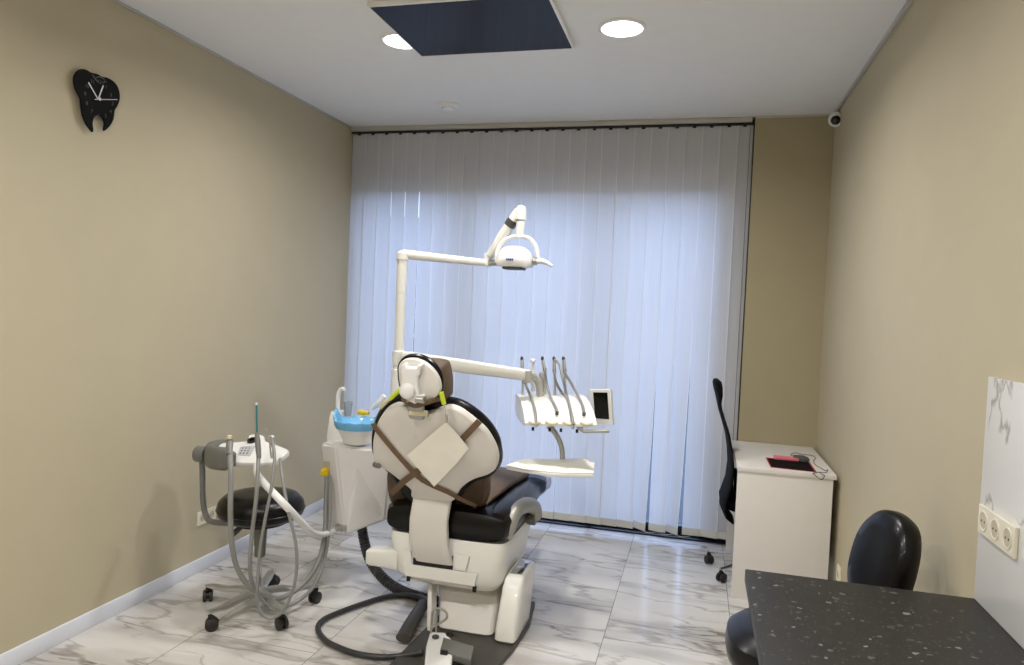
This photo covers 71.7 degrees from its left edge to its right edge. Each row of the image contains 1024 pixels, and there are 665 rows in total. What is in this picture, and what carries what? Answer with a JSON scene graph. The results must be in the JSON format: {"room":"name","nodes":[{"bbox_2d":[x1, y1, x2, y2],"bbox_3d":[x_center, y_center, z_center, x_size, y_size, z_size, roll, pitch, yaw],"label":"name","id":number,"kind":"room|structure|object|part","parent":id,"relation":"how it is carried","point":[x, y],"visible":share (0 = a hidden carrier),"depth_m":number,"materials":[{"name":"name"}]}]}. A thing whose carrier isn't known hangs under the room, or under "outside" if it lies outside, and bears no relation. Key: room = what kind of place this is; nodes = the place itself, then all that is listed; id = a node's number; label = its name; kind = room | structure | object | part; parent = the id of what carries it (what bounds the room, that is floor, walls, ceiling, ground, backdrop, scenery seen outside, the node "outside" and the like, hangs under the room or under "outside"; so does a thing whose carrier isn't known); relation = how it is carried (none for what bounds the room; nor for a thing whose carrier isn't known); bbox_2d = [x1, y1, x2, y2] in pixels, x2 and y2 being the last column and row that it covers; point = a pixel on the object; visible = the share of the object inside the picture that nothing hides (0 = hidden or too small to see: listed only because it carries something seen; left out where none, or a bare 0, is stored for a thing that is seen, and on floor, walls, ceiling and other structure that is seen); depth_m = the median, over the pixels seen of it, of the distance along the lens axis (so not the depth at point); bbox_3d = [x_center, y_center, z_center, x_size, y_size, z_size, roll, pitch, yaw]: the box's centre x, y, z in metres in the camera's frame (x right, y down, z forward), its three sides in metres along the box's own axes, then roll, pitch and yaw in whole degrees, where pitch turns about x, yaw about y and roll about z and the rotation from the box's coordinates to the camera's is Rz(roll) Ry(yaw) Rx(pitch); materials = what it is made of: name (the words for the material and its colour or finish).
{"room":"dental clinic","nodes":[
{"label":"dental clinic","id":0,"kind":"room"},
{"bbox_2d":[0,0,357,653],"bbox_3d":[-2.293,-0.059,2.147,0.200,2.900,7.780,3,2,15],"label":"wall","id":1,"kind":"structure","parent":0,"point":[168,271],"depth_m":3.50,"materials":[{"name":"beige paint"}]},
{"bbox_2d":[73,69,119,131],"bbox_3d":[-1.855,-1.020,3.160,0.033,0.263,0.250,3,2,15],"label":"clock","id":2,"kind":"object","parent":1,"relation":"attached to","point":[99,96],"visible":1,"depth_m":3.15,"materials":[{"name":"black plastic"}]},
{"bbox_2d":[0,498,323,664],"bbox_3d":[-2.269,1.357,2.101,0.014,0.077,7.240,3,2,15],"label":"baseboard","id":3,"kind":"structure","parent":1,"relation":"attached to","point":[17,655],"depth_m":3.46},
{"bbox_2d":[197,506,215,526],"bbox_3d":[-1.742,1.046,4.044,0.012,0.078,0.156,3,2,15],"label":"power socket","id":4,"kind":"object","parent":1,"relation":"attached to","point":[200,519],"visible":0.77,"depth_m":4.02,"materials":[{"name":"white plastic"}]},
{"bbox_2d":[199,514,204,522],"bbox_3d":[-1.747,1.047,4.005,0.003,0.054,0.054,3,2,15],"label":"outlet","id":5,"kind":"object","parent":4,"relation":"attached to","point":[201,519],"depth_m":4.00,"materials":[{"name":"white plastic"}]},
{"bbox_2d":[209,509,214,517],"bbox_3d":[-1.727,1.046,4.081,0.003,0.054,0.054,3,2,15],"label":"outlet","id":6,"kind":"object","parent":4,"relation":"attached to","point":[211,511],"depth_m":4.08,"materials":[{"name":"white plastic"}]},
{"bbox_2d":[112,0,350,128],"bbox_3d":[-2.154,-1.493,1.974,0.012,0.014,7.180,3,2,15],"label":"trim","id":7,"kind":"structure","parent":1,"relation":"attached to","point":[116,1],"depth_m":3.94,"materials":[{"name":"paint"}]},
{"bbox_2d":[19,509,748,664],"bbox_3d":[-0.600,1.540,1.736,3.842,0.120,7.780,3,2,15],"label":"floor","id":8,"kind":"structure","parent":0,"point":[600,597],"depth_m":3.63,"materials":[{"name":"tile"}]},
{"bbox_2d":[192,439,321,631],"bbox_3d":[-1.323,0.980,3.557,0.669,0.811,0.600,3,2,15],"label":"stool","id":9,"kind":"object","parent":8,"relation":"on","point":[211,455],"visible":0.91,"depth_m":3.51,"materials":[{"name":"metal"}]},
{"bbox_3d":[-1.461,0.802,3.582,0.339,0.362,0.065,3,2,21],"label":"support arm","id":10,"kind":"part","parent":9,"relation":"part of","materials":[{"name":"grey plastic"}]},
{"bbox_3d":[-1.413,1.292,3.588,0.292,0.037,0.062,3,2,15],"label":"leg","id":11,"kind":"part","parent":9,"relation":"part of","materials":[{"name":"metal"}]},
{"bbox_3d":[-1.343,1.300,3.424,0.057,0.037,0.291,4,2,30],"label":"leg","id":12,"kind":"part","parent":9,"relation":"part of","materials":[{"name":"metal"}]},
{"bbox_3d":[-1.329,0.975,3.492,0.122,0.073,0.029,1,2,-27],"label":"lever","id":13,"kind":"part","parent":9,"relation":"part of","materials":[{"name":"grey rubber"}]},
{"bbox_3d":[-1.253,0.933,3.540,0.260,0.023,0.260,3,2,15],"label":"seat plate","id":14,"kind":"part","parent":9,"relation":"part of","materials":[{"name":"black plastic"}]},
{"bbox_3d":[-1.250,0.861,3.538,0.425,0.127,0.425,3,2,15],"label":"seat","id":15,"kind":"part","parent":9,"relation":"part of","materials":[{"name":"black leather"}]},
{"bbox_3d":[-1.285,1.293,3.700,0.057,0.037,0.291,2,2,-6],"label":"leg","id":16,"kind":"part","parent":9,"relation":"part of","materials":[{"name":"metal"}]},
{"bbox_3d":[-1.170,1.307,3.443,0.057,0.037,0.291,1,3,-42],"label":"leg","id":17,"kind":"part","parent":9,"relation":"part of","materials":[{"name":"metal"}]},
{"bbox_3d":[-1.134,1.303,3.614,0.291,0.037,0.057,2,2,-24],"label":"leg","id":18,"kind":"part","parent":9,"relation":"part of","materials":[{"name":"metal"}]},
{"bbox_2d":[219,402,341,619],"bbox_3d":[-1.224,0.834,3.576,0.636,1.020,0.648,3,2,15],"label":"console","id":19,"kind":"object","parent":8,"relation":"on","point":[255,452],"visible":0.98,"depth_m":3.35,"materials":[{"name":"white plastic"}]},
{"bbox_3d":[-1.082,0.859,3.545,0.307,0.456,0.638,3,2,15],"label":"support arm","id":20,"kind":"part","parent":19,"relation":"part of","materials":[{"name":"white plastic"}]},
{"bbox_2d":[315,592,438,659],"bbox_3d":[-0.614,1.376,3.431,0.605,0.085,0.676,3,2,15],"label":"hose","id":21,"kind":"object","parent":8,"relation":"on","point":[321,636],"visible":0.94,"depth_m":3.26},
{"bbox_2d":[366,353,550,664],"bbox_3d":[-0.234,0.751,3.692,0.797,1.354,1.590,3,2,15],"label":"dental chair","id":22,"kind":"object","parent":8,"relation":"on","point":[473,556],"depth_m":3.31,"materials":[{"name":"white plastic"}]},
{"bbox_2d":[320,387,391,533],"bbox_3d":[-0.837,0.693,3.887,0.464,0.786,0.382,3,2,15],"label":"dental cuspidor unit","id":23,"kind":"object","parent":22,"relation":"attached to","point":[360,495],"visible":0.78,"depth_m":3.81,"materials":[{"name":"white plastic"}]},
{"bbox_2d":[335,387,345,411],"bbox_3d":[-0.933,0.387,3.872,0.070,0.182,0.029,4,2,32],"label":"faucet","id":24,"kind":"object","parent":23,"relation":"on","point":[340,389],"depth_m":3.87,"materials":[{"name":"white plastic"}]},
{"bbox_2d":[333,408,375,431],"bbox_3d":[-0.827,0.470,3.808,0.272,0.116,0.266,3,2,15],"label":"bowl cover","id":25,"kind":"object","parent":23,"relation":"in","point":[353,423],"visible":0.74,"depth_m":3.78,"materials":[{"name":"blue plastic"}]},
{"bbox_2d":[338,418,372,437],"bbox_3d":[-0.828,0.516,3.811,0.248,0.076,0.248,3,2,15],"label":"bowl","id":26,"kind":"object","parent":23,"relation":"on","point":[344,434],"depth_m":3.72,"materials":[{"name":"blue plastic"}]},
{"bbox_2d":[341,436,371,445],"bbox_3d":[-0.830,0.576,3.813,0.180,0.050,0.180,3,2,15],"label":"bowl","id":27,"kind":"object","parent":23,"relation":"on","point":[347,440],"depth_m":3.74,"materials":[{"name":"beige ceramic"}]},
{"bbox_2d":[357,410,369,414],"bbox_3d":[-0.829,0.445,3.954,0.065,0.025,0.030,3,2,15],"label":"box","id":28,"kind":"object","parent":23,"relation":"on","point":[361,412],"visible":1,"depth_m":3.94,"materials":[{"name":"plastic"}]},
{"bbox_2d":[357,527,438,601],"bbox_3d":[-0.644,1.242,3.849,0.581,0.362,0.093,4,2,32],"label":"corrugated hose","id":29,"kind":"object","parent":23,"relation":"hanging from","point":[378,573],"visible":0.66,"depth_m":3.85,"materials":[{"name":"black plastic"}]},
{"bbox_2d":[390,205,552,395],"bbox_3d":[-0.226,-0.055,4.016,0.878,1.342,0.230,3,2,1],"label":"light","id":30,"kind":"object","parent":23,"relation":"attached to","point":[508,257],"visible":0.94,"depth_m":3.94,"materials":[{"name":"white plastic"}]},
{"bbox_3d":[-0.630,0.091,3.956,0.084,1.019,0.084,3,2,15],"label":"post","id":31,"kind":"part","parent":30,"relation":"part of","materials":[{"name":"white metal"}]},
{"bbox_3d":[-0.376,-0.421,4.016,0.492,0.065,0.054,2,2,-19],"label":"swing arm","id":32,"kind":"part","parent":30,"relation":"part of","materials":[{"name":"white metal"}]},
{"bbox_3d":[-0.042,-0.563,4.023,0.224,0.282,0.056,4,2,35],"label":"spring arm","id":33,"kind":"part","parent":30,"relation":"part of","materials":[{"name":"white plastic"}]},
{"bbox_2d":[392,350,613,477],"bbox_3d":[-0.110,0.384,3.655,1.258,0.546,0.487,3,2,15],"label":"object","id":34,"kind":"object","parent":30,"relation":"attached to","point":[541,408],"visible":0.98,"depth_m":3.61,"materials":[{"name":"white plastic"}]},
{"bbox_3d":[-0.259,0.176,3.803,0.729,0.106,0.060,3,2,22],"label":"swing arm","id":35,"kind":"part","parent":34,"relation":"part of","materials":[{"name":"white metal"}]},
{"bbox_2d":[506,466,592,477],"bbox_3d":[0.192,0.668,3.472,0.440,0.018,0.273,2,2,-5],"label":"tray","id":36,"kind":"object","parent":34,"relation":"on","point":[582,475],"depth_m":3.35,"materials":[{"name":"white plastic"}]},
{"bbox_2d":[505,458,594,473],"bbox_3d":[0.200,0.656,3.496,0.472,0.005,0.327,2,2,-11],"label":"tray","id":37,"kind":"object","parent":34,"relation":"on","point":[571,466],"visible":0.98,"depth_m":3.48,"materials":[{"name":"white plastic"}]},
{"bbox_3d":[0.221,0.550,3.575,0.102,0.174,0.036,3,2,15],"label":"tray arm","id":38,"kind":"part","parent":34,"relation":"part of","materials":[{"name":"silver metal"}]},
{"bbox_3d":[0.388,0.471,3.428,0.164,0.037,0.034,3,2,22],"label":"console handle","id":39,"kind":"part","parent":34,"relation":"part of","materials":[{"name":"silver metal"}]},
{"bbox_3d":[0.457,0.374,3.600,0.139,0.183,0.025,4,2,34],"label":"screen frame","id":40,"kind":"part","parent":34,"relation":"part of","materials":[{"name":"white plastic"}]},
{"bbox_3d":[0.176,-0.390,3.938,0.103,0.052,0.040,3,2,15],"label":"handle","id":41,"kind":"part","parent":30,"relation":"part of","materials":[{"name":"white plastic"}]},
{"bbox_3d":[-0.622,0.612,3.265,0.028,0.030,0.061,1,2,-29],"label":"lever","id":42,"kind":"part","parent":22,"relation":"part of","materials":[{"name":"grey plastic"}]},
{"bbox_3d":[-0.434,0.242,2.930,0.068,0.070,0.040,3,2,15],"label":"headrest knob","id":43,"kind":"part","parent":22,"relation":"part of","materials":[{"name":"white plastic"}]},
{"bbox_2d":[379,388,447,422],"bbox_3d":[-0.431,0.303,3.011,0.342,0.133,0.058,3,2,25],"label":"chain","id":44,"kind":"object","parent":22,"relation":"hanging from","point":[441,394],"visible":0.95,"depth_m":3.00,"materials":[{"name":"plastic"}]},
{"bbox_2d":[407,423,468,485],"bbox_3d":[-0.318,0.535,3.092,0.284,0.329,0.118,4,3,40],"label":"napkin","id":45,"kind":"object","parent":44,"relation":"hanging from","point":[438,453],"visible":1,"depth_m":3.08,"materials":[{"name":"paper"}]},
{"bbox_3d":[-0.407,0.367,3.062,0.078,0.190,0.197,3,2,2],"label":"headrest stem","id":46,"kind":"part","parent":22,"relation":"part of","materials":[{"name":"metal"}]},
{"bbox_2d":[397,353,452,407],"bbox_3d":[-0.376,0.213,3.066,0.208,0.204,0.229,3,2,15],"label":"headrest cover","id":47,"kind":"object","parent":22,"relation":"on","point":[445,366],"visible":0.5,"depth_m":3.04,"materials":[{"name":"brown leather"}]},
{"bbox_2d":[371,419,490,507],"bbox_3d":[-0.364,0.630,3.286,0.594,0.580,0.492,3,2,15],"label":"cover","id":48,"kind":"object","parent":22,"relation":"attached to","point":[477,493],"visible":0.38,"depth_m":3.27,"materials":[{"name":"brown leather"}]},
{"bbox_2d":[372,394,502,503],"bbox_3d":[-0.345,0.551,3.241,0.636,0.572,0.342,3,2,15],"label":"backrest cushion","id":49,"kind":"object","parent":22,"relation":"on","point":[484,455],"depth_m":3.12,"materials":[{"name":"white plastic"}]},
{"bbox_2d":[425,607,473,664],"bbox_3d":[-0.271,1.341,3.060,0.210,0.170,0.354,3,2,1],"label":"foot pedal","id":50,"kind":"object","parent":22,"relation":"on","point":[440,649],"visible":1,"depth_m":3.07,"materials":[{"name":"white plastic"}]},
{"bbox_3d":[-0.332,1.311,3.217,0.085,0.125,0.022,3,2,15],"label":"wire handle","id":51,"kind":"part","parent":50,"relation":"part of","materials":[{"name":"silver metal"}]},
{"bbox_3d":[-0.240,1.385,3.077,0.209,0.030,0.113,3,2,27],"label":"pedal plate","id":52,"kind":"part","parent":50,"relation":"part of","materials":[{"name":"grey plastic"}]},
{"bbox_3d":[-0.248,1.090,3.660,0.607,0.238,0.620,3,2,15],"label":"seat frame","id":53,"kind":"part","parent":22,"relation":"part of","materials":[{"name":"white plastic"}]},
{"bbox_3d":[-0.192,1.431,3.364,0.480,0.022,0.900,3,2,15],"label":"floor plate","id":54,"kind":"part","parent":22,"relation":"part of","materials":[{"name":"metal"}]},
{"bbox_2d":[387,477,545,541],"bbox_3d":[-0.181,0.899,3.889,0.634,0.176,1.115,3,2,15],"label":"seat cushion","id":55,"kind":"object","parent":22,"relation":"on","point":[502,520],"depth_m":3.38,"materials":[{"name":"black leather"}]},
{"bbox_2d":[484,467,528,505],"bbox_3d":[-0.221,0.806,3.828,0.495,0.089,0.750,3,2,15],"label":"seat cover","id":56,"kind":"object","parent":22,"relation":"on","point":[502,479],"visible":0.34,"depth_m":3.75,"materials":[{"name":"brown leather"}]},
{"bbox_3d":[0.062,0.904,3.538,0.063,0.174,0.471,3,2,21],"label":"armrest","id":57,"kind":"part","parent":22,"relation":"part of","materials":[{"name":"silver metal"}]},
{"bbox_3d":[-0.030,0.881,4.304,0.550,0.175,0.308,3,2,15],"label":"foot cover","id":58,"kind":"part","parent":22,"relation":"part of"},
{"bbox_2d":[704,378,736,582],"bbox_3d":[1.490,0.889,4.337,0.570,1.182,0.564,3,2,15],"label":"office chair","id":59,"kind":"object","parent":8,"relation":"on","point":[727,492],"visible":0.48,"depth_m":4.20,"materials":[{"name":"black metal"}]},
{"bbox_3d":[1.349,1.377,4.421,0.275,0.045,0.035,4,3,39],"label":"leg","id":60,"kind":"part","parent":59,"relation":"part of","materials":[{"name":"silver metal"}]},
{"bbox_3d":[1.290,0.712,4.331,0.168,0.845,0.440,3,2,15],"label":"backrest","id":61,"kind":"part","parent":59,"relation":"part of","materials":[{"name":"black"}]},
{"bbox_3d":[1.341,1.382,4.256,0.275,0.045,0.035,1,2,-33],"label":"leg","id":62,"kind":"part","parent":59,"relation":"part of","materials":[{"name":"silver metal"}]},
{"bbox_3d":[1.493,1.024,4.315,0.450,0.075,0.470,3,2,15],"label":"seat","id":63,"kind":"part","parent":59,"relation":"part of","materials":[{"name":"black"}]},
{"bbox_2d":[726,440,836,599],"bbox_3d":[1.594,1.117,4.303,0.510,0.740,0.866,3,2,15],"label":"desk","id":64,"kind":"object","parent":8,"relation":"on","point":[782,517],"visible":0.86,"depth_m":3.90,"materials":[{"name":"laminate"}]},
{"bbox_3d":[1.693,1.120,4.705,0.493,0.715,0.022,3,2,15],"label":"panel","id":65,"kind":"part","parent":64,"relation":"part of","materials":[{"name":"laminate"}]},
{"bbox_2d":[766,457,815,471],"bbox_3d":[1.587,0.752,4.043,0.240,0.003,0.300,3,2,15],"label":"mouse pad","id":66,"kind":"object","parent":64,"relation":"on","point":[783,464],"visible":0.95,"depth_m":4.02,"materials":[{"name":"black fabric"}]},
{"bbox_2d":[773,455,798,461],"bbox_3d":[1.610,0.739,4.166,0.135,0.016,0.065,3,2,15],"label":"case","id":67,"kind":"object","parent":66,"relation":"on","point":[776,457],"visible":1,"depth_m":4.14,"materials":[{"name":"plastic"}]},
{"bbox_2d":[793,455,809,461],"bbox_3d":[1.693,0.736,4.157,0.098,0.030,0.059,4,2,30],"label":"computer mouse","id":68,"kind":"object","parent":66,"relation":"on","point":[802,458],"visible":0.93,"depth_m":4.13,"materials":[{"name":"grey plastic"}]},
{"bbox_2d":[790,453,827,479],"bbox_3d":[1.733,0.770,4.100,0.143,0.034,0.604,3,2,9],"label":"cable","id":69,"kind":"object","parent":64,"relation":"on","point":[791,453],"visible":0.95,"depth_m":3.91,"materials":[{"name":"black plastic"}]},
{"bbox_2d":[725,510,921,664],"bbox_3d":[0.937,1.044,2.285,0.592,0.965,0.552,1,2,-32],"label":"stool","id":70,"kind":"object","parent":8,"relation":"on","point":[886,549],"visible":0.41,"depth_m":2.23,"materials":[{"name":"leather"}]},
{"bbox_3d":[0.912,1.023,2.307,0.420,0.135,0.420,3,2,15],"label":"seat","id":71,"kind":"part","parent":70,"relation":"part of","materials":[{"name":"black leather"}]},
{"bbox_3d":[1.195,0.745,2.269,0.141,0.343,0.276,2,2,-3],"label":"backrest","id":72,"kind":"part","parent":70,"relation":"part of","materials":[{"name":"black leather"}]},
{"bbox_3d":[0.712,1.168,1.059,0.570,0.784,0.440,3,2,15],"label":"support","id":73,"kind":"object","parent":8,"relation":"on","visible":0},
{"bbox_2d":[745,569,1023,664],"bbox_3d":[0.825,0.748,1.424,0.610,0.038,1.242,3,2,15],"label":"countertop","id":74,"kind":"structure","parent":73,"relation":"on","point":[796,620],"depth_m":1.74,"materials":[{"name":"black stone"}]},
{"bbox_2d":[119,0,906,126],"bbox_3d":[-0.469,-1.490,1.632,3.842,0.150,7.780,3,2,15],"label":"ceiling","id":75,"kind":"structure","parent":0,"point":[692,58],"depth_m":3.81,"materials":[{"name":"white paint"}]},
{"bbox_2d":[380,32,412,49],"bbox_3d":[-0.556,-1.481,3.605,0.224,0.010,0.224,3,2,15],"label":"recessed light","id":76,"kind":"object","parent":75,"relation":"in","point":[391,39],"visible":0.65,"depth_m":3.61,"materials":[{"name":"white plastic"}]},
{"bbox_2d":[384,35,410,47],"bbox_3d":[-0.556,-1.480,3.605,0.188,0.006,0.188,3,2,15],"label":"diffuser","id":77,"kind":"object","parent":76,"relation":"attached to","point":[394,41],"depth_m":3.61,"materials":[{"name":"white plastic"}]},
{"bbox_2d":[437,101,458,111],"bbox_3d":[-0.426,-1.496,4.713,0.144,0.045,0.144,3,2,15],"label":"smoke detector","id":78,"kind":"object","parent":75,"relation":"attached to","point":[447,106],"visible":1,"depth_m":4.67,"materials":[{"name":"white plastic"}]},
{"bbox_2d":[367,0,574,56],"bbox_3d":[-0.165,-1.449,3.360,0.827,0.024,0.635,3,2,15],"label":"ceiling panel","id":79,"kind":"object","parent":75,"relation":"attached to","point":[431,28],"visible":1,"depth_m":3.32,"materials":[{"name":"black glass"}]},
{"bbox_2d":[598,18,645,37],"bbox_3d":[0.516,-1.425,3.323,0.224,0.010,0.224,3,2,15],"label":"recessed light","id":80,"kind":"object","parent":75,"relation":"in","point":[615,27],"visible":1,"depth_m":3.31,"materials":[{"name":"white plastic"}]},
{"bbox_2d":[602,21,641,35],"bbox_3d":[0.516,-1.424,3.323,0.188,0.006,0.188,3,2,15],"label":"diffuser","id":81,"kind":"object","parent":80,"relation":"attached to","point":[609,28],"depth_m":3.31,"materials":[{"name":"white plastic"}]},
{"bbox_2d":[365,125,748,170],"bbox_3d":[0.254,-1.312,5.366,2.955,0.400,0.200,3,2,15],"label":"lintel","id":82,"kind":"object","parent":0,"point":[741,125],"depth_m":5.29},
{"bbox_2d":[363,188,723,539],"bbox_3d":[0.164,0.139,5.314,2.955,2.500,0.070,3,2,15],"label":"window","id":83,"kind":"structure","parent":82,"relation":"attached to","point":[646,521],"depth_m":5.09,"materials":[{"name":"clear glass"}]},
{"bbox_2d":[344,117,753,539],"bbox_3d":[0.132,-0.077,5.135,2.949,2.858,0.105,3,2,15],"label":"vertical blind","id":84,"kind":"object","parent":83,"relation":"attached to","point":[642,228],"visible":0.75,"depth_m":5.04,"materials":[{"name":"fabric"}]},
{"bbox_3d":[1.534,-0.059,4.761,0.032,2.629,0.007,1,3,-45],"label":"control cord","id":85,"kind":"part","parent":84,"relation":"part of","materials":[{"name":"white plastic"}]},
{"bbox_2d":[738,116,833,450],"bbox_3d":[1.836,0.026,4.874,0.487,2.900,0.400,3,2,15],"label":"wall","id":86,"kind":"structure","parent":0,"point":[793,156],"depth_m":4.67,"materials":[{"name":"beige paint"}]},
{"bbox_2d":[537,518,725,544],"bbox_3d":[0.091,1.382,5.284,2.955,0.012,0.080,3,2,15],"label":"window sill","id":87,"kind":"structure","parent":86,"relation":"attached to","point":[543,520],"depth_m":5.07,"materials":[{"name":"black metal"}]},
{"bbox_2d":[737,117,755,440],"bbox_3d":[1.572,0.015,4.840,0.008,2.900,0.200,3,2,15],"label":"trim","id":88,"kind":"structure","parent":86,"relation":"attached to","point":[754,117],"depth_m":4.73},
{"bbox_2d":[756,114,830,117],"bbox_3d":[1.837,-1.412,4.628,0.469,0.012,0.012,3,2,15],"label":"trim","id":89,"kind":"structure","parent":86,"relation":"attached to","point":[819,115],"depth_m":4.62,"materials":[{"name":"paint"}]},
{"bbox_2d":[816,0,1023,597],"bbox_3d":[1.224,0.125,1.220,0.200,2.900,7.780,3,2,15],"label":"wall","id":90,"kind":"structure","parent":0,"point":[924,298],"depth_m":2.53,"materials":[{"name":"beige paint"}]},
{"bbox_2d":[828,110,840,126],"bbox_3d":[2.043,-1.333,4.465,0.092,0.110,0.239,3,2,26],"label":"security camera","id":91,"kind":"object","parent":90,"relation":"attached to","point":[834,120],"visible":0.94,"depth_m":4.37,"materials":[{"name":"white plastic"}]},
{"bbox_2d":[836,564,841,580],"bbox_3d":[1.712,1.267,3.715,0.012,0.085,0.085,3,2,15],"label":"power socket","id":92,"kind":"object","parent":90,"relation":"attached to","point":[839,570],"visible":0.98,"depth_m":3.69,"materials":[{"name":"white plastic"}]},
{"bbox_2d":[836,0,913,109],"bbox_3d":[1.155,-1.317,1.102,0.018,0.018,7.180,3,2,15],"label":"trim","id":93,"kind":"structure","parent":90,"relation":"attached to","point":[908,3],"depth_m":3.41,"materials":[{"name":"paint"}]},
{"bbox_2d":[974,377,1023,648],"bbox_3d":[1.128,0.438,1.336,0.012,0.610,1.240,3,2,15],"label":"panel","id":94,"kind":"object","parent":90,"relation":"attached to","point":[999,577],"visible":1,"depth_m":1.79,"materials":[{"name":"white stone"}]},
{"bbox_2d":[977,504,1018,558],"bbox_3d":[1.237,0.504,1.810,0.012,0.076,0.228,3,2,15],"label":"power socket","id":95,"kind":"object","parent":94,"relation":"attached to","point":[1005,535],"visible":1,"depth_m":1.79,"materials":[{"name":"white plastic"}]},
{"bbox_2d":[979,511,986,531],"bbox_3d":[1.252,0.502,1.885,0.003,0.054,0.054,3,2,15],"label":"outlet","id":96,"kind":"object","parent":95,"relation":"attached to","point":[982,514],"depth_m":1.88,"materials":[{"name":"white plastic"}]},
{"bbox_2d":[990,519,998,539],"bbox_3d":[1.233,0.503,1.811,0.003,0.054,0.054,3,2,15],"label":"outlet","id":97,"kind":"object","parent":95,"relation":"attached to","point":[994,523],"depth_m":1.81,"materials":[{"name":"white plastic"}]},
{"bbox_2d":[1002,527,1011,549],"bbox_3d":[1.214,0.505,1.738,0.003,0.054,0.054,3,2,15],"label":"outlet","id":98,"kind":"object","parent":95,"relation":"attached to","point":[1006,531],"depth_m":1.74,"materials":[{"name":"white plastic"}]},
{"label":"outside","id":99,"kind":"structure","parent":0,"visible":0},
{"bbox_2d":[553,403,687,523],"bbox_3d":[3.325,1.336,17.454,33.000,0.150,24.620,3,2,15],"label":"ground","id":100,"kind":"structure","parent":99,"point":[680,519],"depth_m":7.14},
{"bbox_2d":[384,217,689,402],"bbox_3d":[4.408,-0.397,15.328,24.000,3.550,4.100,3,2,15],"label":"building","id":101,"kind":"structure","parent":100,"relation":"on","point":[418,217],"depth_m":14.99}
]}

